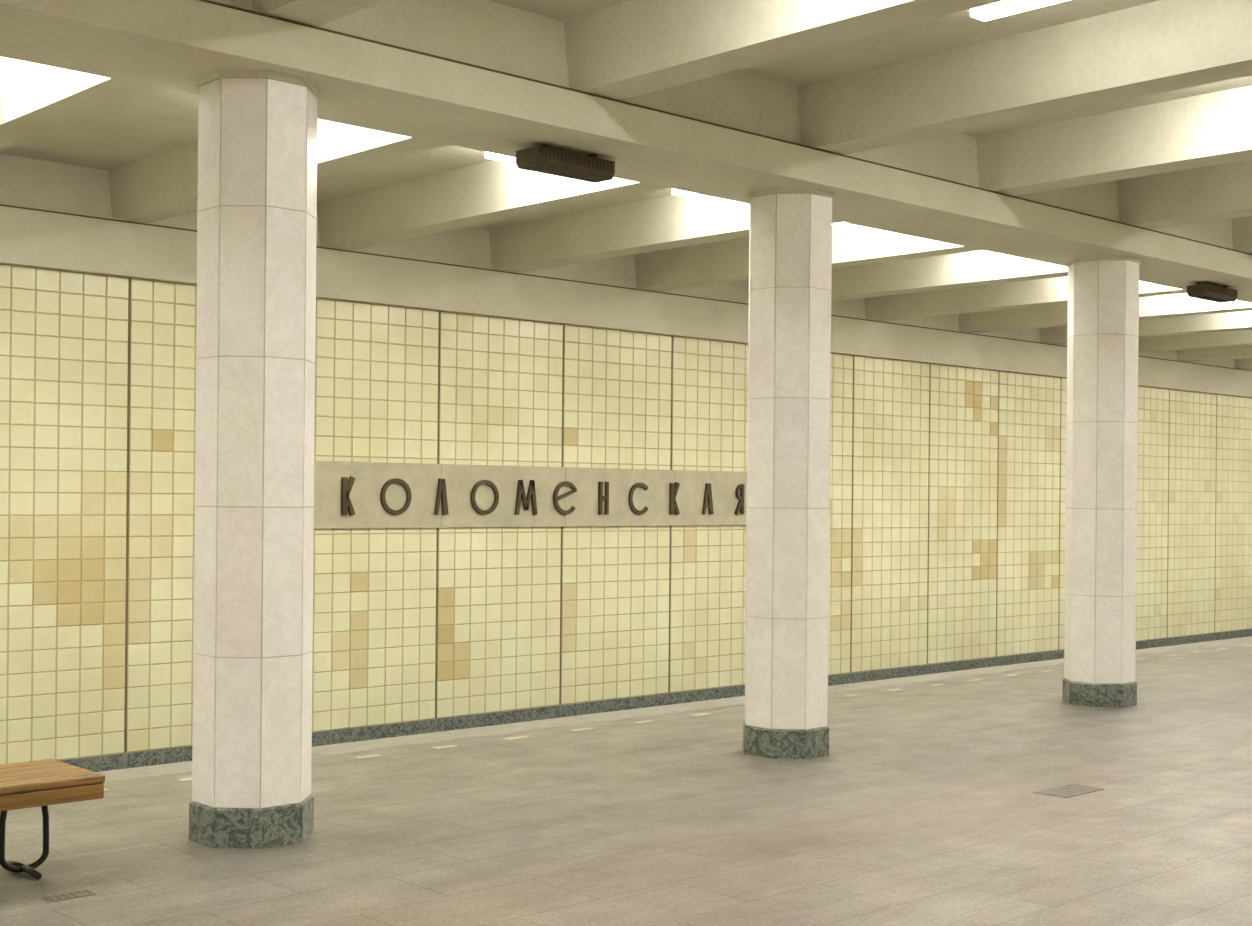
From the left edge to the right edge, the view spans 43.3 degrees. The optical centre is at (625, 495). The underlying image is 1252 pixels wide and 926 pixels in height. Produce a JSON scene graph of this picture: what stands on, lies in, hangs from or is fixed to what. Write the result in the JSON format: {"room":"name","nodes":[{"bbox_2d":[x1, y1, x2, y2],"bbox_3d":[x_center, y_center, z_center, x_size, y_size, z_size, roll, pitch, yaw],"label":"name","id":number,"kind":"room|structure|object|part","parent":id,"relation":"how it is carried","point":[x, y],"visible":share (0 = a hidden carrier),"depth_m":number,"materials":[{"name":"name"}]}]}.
{"room":"metro station","nodes":[
{"label":"metro station","id":0,"kind":"room"},
{"bbox_2d":[0,154,1251,763],"bbox_3d":[3.771,0.095,20.849,54.000,5.900,0.308,1,0,-43],"label":"wall","id":1,"kind":"structure","parent":0,"point":[947,508],"depth_m":16.09,"materials":[{"name":"tile"}]},
{"bbox_2d":[313,461,746,528],"bbox_3d":[-0.630,0.009,16.479,6.400,0.620,0.056,1,0,-43],"label":"name sign","id":2,"kind":"object","parent":1,"relation":"attached to","point":[346,494],"visible":0.99,"depth_m":16.03,"materials":[{"name":"grey stone"}]},
{"bbox_2d":[0,203,1251,397],"bbox_3d":[3.925,-1.989,20.706,54.000,0.470,0.100,1,0,-43],"label":"wall cornice","id":3,"kind":"structure","parent":1,"relation":"attached to","point":[35,237],"depth_m":15.97,"materials":[{"name":"beige paint"}]},
{"bbox_2d":[59,629,1251,771],"bbox_3d":[3.859,2.538,20.732,53.994,0.616,0.030,1,0,-43],"label":"baseboard","id":4,"kind":"structure","parent":1,"relation":"attached to","point":[179,754],"depth_m":16.58,"materials":[{"name":"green stone"}]},
{"bbox_2d":[0,642,1251,925],"bbox_3d":[9.526,1.856,14.682,54.000,0.125,9.300,1,0,-43],"label":"floor","id":5,"kind":"structure","parent":0,"point":[922,808],"depth_m":8.12,"materials":[{"name":"stone"}]},
{"bbox_2d":[0,759,104,878],"bbox_3d":[-3.279,1.454,6.490,2.120,0.449,0.566,1,0,-43],"label":"wooden bench","id":6,"kind":"object","parent":5,"relation":"on","point":[43,783],"visible":1,"depth_m":6.95,"materials":[{"name":"brown wood"}]},
{"bbox_3d":[-3.278,1.282,6.490,2.120,0.105,0.566,1,0,-43],"label":"seat","id":7,"kind":"part","parent":6,"relation":"part of","materials":[{"name":"brown wood"}]},
{"bbox_2d":[189,70,319,848],"bbox_3d":[-1.846,-0.177,7.858,0.564,3.740,0.564,1,0,-43],"label":"marble column","id":8,"kind":"structure","parent":5,"relation":"on","point":[257,207],"depth_m":7.62,"materials":[{"name":"beige stone"}]},
{"bbox_2d":[97,636,1251,781],"bbox_3d":[9.521,2.349,14.683,54.000,1.100,9.998,1,0,-43],"label":"strip","id":9,"kind":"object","parent":5,"relation":"attached to","point":[180,767],"depth_m":12.11,"materials":[{"name":"stone"}]},
{"bbox_2d":[104,645,1251,790],"bbox_3d":[9.490,1.799,14.648,53.500,0.007,8.900,1,0,-43],"label":"platform edge markings","id":10,"kind":"structure","parent":5,"relation":"on","point":[701,714],"depth_m":11.89,"materials":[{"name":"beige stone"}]},
{"bbox_2d":[743,187,833,758],"bbox_3d":[1.089,-0.150,10.605,0.564,3.740,0.564,1,0,-43],"label":"marble column","id":11,"kind":"structure","parent":5,"relation":"on","point":[790,229],"depth_m":10.36,"materials":[{"name":"beige stone"}]},
{"bbox_2d":[1062,256,1140,706],"bbox_3d":[4.024,-0.123,13.351,0.564,3.740,0.564,1,0,-43],"label":"marble column","id":12,"kind":"structure","parent":5,"relation":"on","point":[1103,319],"depth_m":13.12,"materials":[{"name":"beige stone"}]},
{"bbox_2d":[0,0,1251,368],"bbox_3d":[9.544,-2.371,14.662,50.380,0.400,16.600,1,0,-43],"label":"ceiling","id":13,"kind":"structure","parent":0,"point":[1188,160],"depth_m":10.70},
{"bbox_2d":[485,152,513,160],"bbox_3d":[-0.363,-2.614,11.347,0.190,0.100,1.960,1,0,-43],"label":"ceiling lamp","id":14,"kind":"object","parent":13,"relation":"attached to","point":[488,155],"visible":0.11,"depth_m":11.97,"materials":[{"name":"white"}]},
{"bbox_2d":[516,145,614,182],"bbox_3d":[-0.353,-1.963,9.295,0.600,0.138,0.206,1,0,-43],"label":"loudspeaker","id":15,"kind":"object","parent":13,"relation":"attached to","point":[541,159],"visible":1,"depth_m":9.20,"materials":[{"name":"brown metal"}]},
{"bbox_2d":[0,0,1251,302],"bbox_3d":[7.651,-2.274,16.727,54.000,0.630,0.800,1,0,-43],"label":"ceiling beam","id":16,"kind":"structure","parent":13,"relation":"attached to","point":[481,75],"depth_m":8.88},
{"bbox_2d":[672,189,696,196],"bbox_3d":[1.097,-2.600,12.713,0.190,0.100,1.960,1,0,-43],"label":"ceiling lamp","id":17,"kind":"object","parent":13,"relation":"attached to","point":[674,191],"visible":0.11,"depth_m":13.32,"materials":[{"name":"white"}]},
{"bbox_2d":[967,0,1067,20],"bbox_3d":[2.417,-2.603,7.944,0.160,0.070,1.590,1,0,-43],"label":"ceiling lamp","id":18,"kind":"object","parent":13,"relation":"attached to","point":[1006,7],"visible":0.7,"depth_m":8.34,"materials":[{"name":"white"}]},
{"bbox_2d":[1187,282,1237,302],"bbox_3d":[5.488,-1.909,14.761,0.600,0.138,0.206,1,0,-43],"label":"loudspeaker","id":19,"kind":"object","parent":13,"relation":"attached to","point":[1205,291],"visible":1,"depth_m":14.62,"materials":[{"name":"brown metal"}]},
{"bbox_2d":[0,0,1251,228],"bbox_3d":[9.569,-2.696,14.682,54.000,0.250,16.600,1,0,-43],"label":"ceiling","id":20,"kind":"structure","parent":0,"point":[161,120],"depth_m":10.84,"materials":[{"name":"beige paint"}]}
]}

